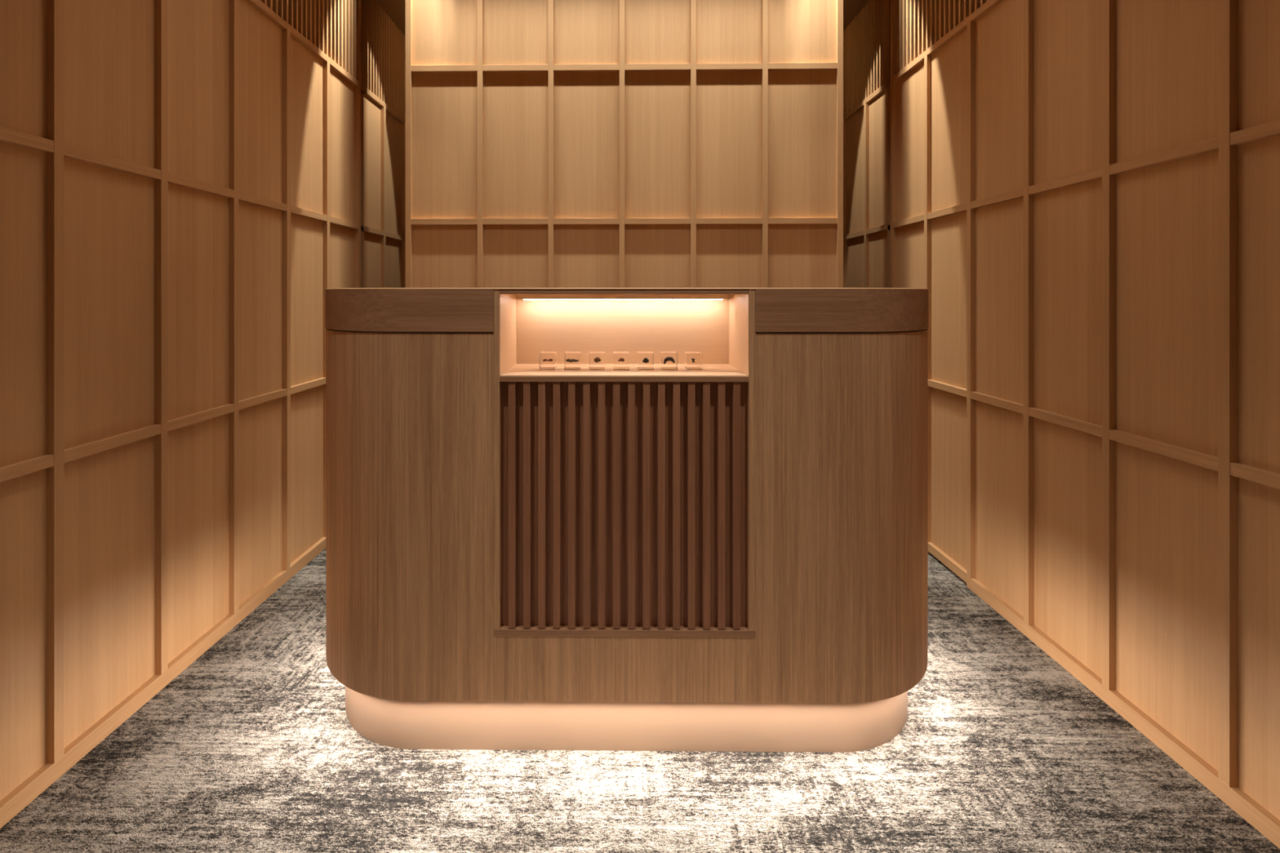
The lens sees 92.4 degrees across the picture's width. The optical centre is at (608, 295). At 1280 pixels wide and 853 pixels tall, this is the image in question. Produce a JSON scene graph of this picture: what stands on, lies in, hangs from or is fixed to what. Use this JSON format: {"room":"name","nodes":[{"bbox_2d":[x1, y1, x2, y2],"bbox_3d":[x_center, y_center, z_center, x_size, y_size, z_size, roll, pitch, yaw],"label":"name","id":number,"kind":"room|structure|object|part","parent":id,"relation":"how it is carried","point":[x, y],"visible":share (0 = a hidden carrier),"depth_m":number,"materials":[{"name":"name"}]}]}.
{"room":"reception area","nodes":[
{"label":"reception area","id":0,"kind":"room"},
{"bbox_2d":[0,0,404,800],"bbox_3d":[-1.422,-0.543,1.526,0.220,3.400,6.400,0,0,1],"label":"wall","id":1,"kind":"structure","parent":0,"point":[184,184],"depth_m":1.80,"materials":[{"name":"brown wood"}]},
{"bbox_2d":[0,537,325,828],"bbox_3d":[-1.343,1.134,0.754,0.032,0.045,4.860,0,0,1],"label":"baseboard","id":2,"kind":"structure","parent":1,"relation":"attached to","point":[38,782],"depth_m":1.70,"materials":[{"name":"brown wood"}]},
{"bbox_3d":[-1.347,0.393,0.754,0.038,0.028,4.860,0,0,1],"label":"rail","id":3,"kind":"part","parent":1,"relation":"part of","materials":[{"name":"brown wood"}]},
{"bbox_3d":[-1.347,-0.353,0.754,0.038,0.028,4.860,0,0,1],"label":"rail","id":4,"kind":"part","parent":1,"relation":"part of","materials":[{"name":"brown wood"}]},
{"bbox_3d":[-1.347,-1.089,0.754,0.038,0.028,4.860,0,0,1],"label":"rail","id":5,"kind":"part","parent":1,"relation":"part of","materials":[{"name":"brown wood"}]},
{"bbox_3d":[-1.289,-1.089,3.992,0.038,0.028,1.464,0,0,1],"label":"rail","id":6,"kind":"part","parent":1,"relation":"part of","materials":[{"name":"brown wood"}]},
{"bbox_3d":[-1.289,-0.353,3.992,0.038,0.028,1.464,0,0,1],"label":"rail","id":7,"kind":"part","parent":1,"relation":"part of","materials":[{"name":"brown wood"}]},
{"bbox_2d":[360,0,870,35],"bbox_3d":[0.027,-1.936,1.500,3.400,0.615,6.400,0,0,1],"label":"ceiling","id":8,"kind":"structure","parent":0,"point":[394,9],"depth_m":3.50,"materials":[{"name":"paint"}]},
{"bbox_2d":[0,548,1279,852],"bbox_3d":[0.027,1.197,1.500,3.500,0.080,6.600,0,0,1],"label":"floor","id":9,"kind":"structure","parent":0,"point":[254,747],"depth_m":1.45,"materials":[{"name":"carpet"}]},
{"bbox_2d":[404,0,843,288],"bbox_3d":[0.074,-0.436,3.111,2.088,3.185,0.379,0,0,1],"label":"wall paneling","id":10,"kind":"structure","parent":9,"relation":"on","point":[549,144],"depth_m":2.94,"materials":[{"name":"brown wood"}]},
{"bbox_3d":[0.071,-1.089,2.934,2.048,0.028,0.021,0,0,1],"label":"rail","id":11,"kind":"part","parent":10,"relation":"part of","materials":[{"name":"brown wood"}]},
{"bbox_3d":[0.071,-0.353,2.934,2.048,0.028,0.021,0,0,1],"label":"rail","id":12,"kind":"part","parent":10,"relation":"part of","materials":[{"name":"brown wood"}]},
{"bbox_2d":[324,287,928,752],"bbox_3d":[0.049,0.569,1.825,1.723,1.175,0.645,0,0,1],"label":"reception desk","id":13,"kind":"object","parent":9,"relation":"on","point":[731,554],"depth_m":1.51,"materials":[{"name":"brown wood"}]},
{"bbox_3d":[-0.273,0.412,1.639,0.015,0.855,0.263,0,0,1],"label":"post","id":14,"kind":"part","parent":13,"relation":"part of","materials":[{"name":"brown wood"}]},
{"bbox_2d":[538,351,556,369],"bbox_3d":[-0.162,0.176,1.649,0.042,0.044,0.042,0,0,2],"label":"block","id":15,"kind":"object","parent":13,"relation":"on","point":[547,360],"visible":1,"depth_m":1.63,"materials":[{"name":"clear plastic"}]},
{"bbox_2d":[564,351,580,369],"bbox_3d":[-0.096,0.176,1.648,0.042,0.044,0.042,0,0,0],"label":"block","id":16,"kind":"object","parent":13,"relation":"on","point":[571,359],"visible":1,"depth_m":1.63,"materials":[{"name":"clear plastic"}]},
{"bbox_2d":[588,351,604,369],"bbox_3d":[-0.029,0.176,1.647,0.043,0.044,0.043,0,0,1],"label":"block","id":17,"kind":"object","parent":13,"relation":"on","point":[596,359],"visible":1,"depth_m":1.63,"materials":[{"name":"clear plastic"}]},
{"bbox_2d":[613,351,629,369],"bbox_3d":[0.035,0.176,1.647,0.042,0.044,0.042,0,0,1],"label":"block","id":18,"kind":"object","parent":13,"relation":"on","point":[620,359],"visible":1,"depth_m":1.62,"materials":[{"name":"clear plastic"}]},
{"bbox_3d":[0.040,-0.010,1.636,0.612,0.012,0.263,0,0,1],"label":"rail","id":19,"kind":"part","parent":13,"relation":"part of","materials":[{"name":"brown wood"}]},
{"bbox_3d":[0.040,0.207,1.636,0.612,0.012,0.263,0,0,1],"label":"shelf rail","id":20,"kind":"part","parent":13,"relation":"part of","materials":[{"name":"brown wood"}]},
{"bbox_2d":[499,364,748,377],"bbox_3d":[0.040,0.199,1.637,0.612,0.003,0.261,0,0,1],"label":"niche shelf","id":21,"kind":"object","parent":13,"relation":"attached to","point":[509,370],"depth_m":1.57,"materials":[{"name":"brown wood"}]},
{"bbox_3d":[0.041,0.832,1.636,0.643,0.016,0.263,0,0,1],"label":"sill","id":22,"kind":"part","parent":13,"relation":"part of","materials":[{"name":"brown wood"}]},
{"bbox_2d":[324,287,927,289],"bbox_3d":[0.049,-0.017,1.825,1.723,0.003,0.645,0,0,1],"label":"countertop","id":23,"kind":"structure","parent":13,"relation":"on","point":[561,287],"depth_m":1.50,"materials":[{"name":"brown wood"}]},
{"bbox_2d":[637,351,653,369],"bbox_3d":[0.101,0.176,1.646,0.042,0.044,0.042,0,0,0],"label":"block","id":24,"kind":"object","parent":13,"relation":"on","point":[645,359],"visible":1,"depth_m":1.62,"materials":[{"name":"clear plastic"}]},
{"bbox_2d":[660,351,678,369],"bbox_3d":[0.164,0.176,1.645,0.043,0.044,0.043,0,0,-2],"label":"block","id":25,"kind":"object","parent":13,"relation":"on","point":[668,360],"visible":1,"depth_m":1.62,"materials":[{"name":"clear plastic"}]},
{"bbox_2d":[684,351,702,369],"bbox_3d":[0.229,0.176,1.645,0.042,0.044,0.042,0,0,-1],"label":"block","id":26,"kind":"object","parent":13,"relation":"on","point":[692,360],"visible":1,"depth_m":1.62,"materials":[{"name":"clear plastic"}]},
{"bbox_3d":[0.355,0.412,1.633,0.016,0.855,0.263,0,0,1],"label":"post","id":27,"kind":"part","parent":13,"relation":"part of","materials":[{"name":"brown wood"}]},
{"bbox_2d":[843,0,1279,820],"bbox_3d":[1.514,-0.543,1.473,0.220,3.400,6.400,0,0,1],"label":"wall","id":28,"kind":"structure","parent":0,"point":[1084,195],"depth_m":1.74,"materials":[{"name":"brown wood"}]},
{"bbox_3d":[1.470,-1.089,3.931,0.038,0.028,1.486,0,0,1],"label":"rail","id":29,"kind":"part","parent":28,"relation":"part of","materials":[{"name":"brown wood"}]},
{"bbox_3d":[1.470,-0.353,3.931,0.038,0.028,1.486,0,0,1],"label":"rail","id":30,"kind":"part","parent":28,"relation":"part of","materials":[{"name":"brown wood"}]},
{"bbox_3d":[1.411,-1.089,0.694,0.038,0.028,4.838,0,0,1],"label":"rail","id":31,"kind":"part","parent":28,"relation":"part of","materials":[{"name":"brown wood"}]},
{"bbox_3d":[1.411,-0.353,0.694,0.038,0.028,4.838,0,0,1],"label":"rail","id":32,"kind":"part","parent":28,"relation":"part of","materials":[{"name":"brown wood"}]},
{"bbox_2d":[928,542,1279,848],"bbox_3d":[1.406,1.132,0.694,0.030,0.050,4.838,0,0,1],"label":"baseboard","id":33,"kind":"structure","parent":28,"relation":"attached to","point":[1243,805],"depth_m":1.63,"materials":[{"name":"brown wood"}]},
{"bbox_3d":[1.411,0.393,0.694,0.038,0.028,4.838,0,0,1],"label":"rail","id":34,"kind":"part","parent":28,"relation":"part of","materials":[{"name":"brown wood"}]}
]}

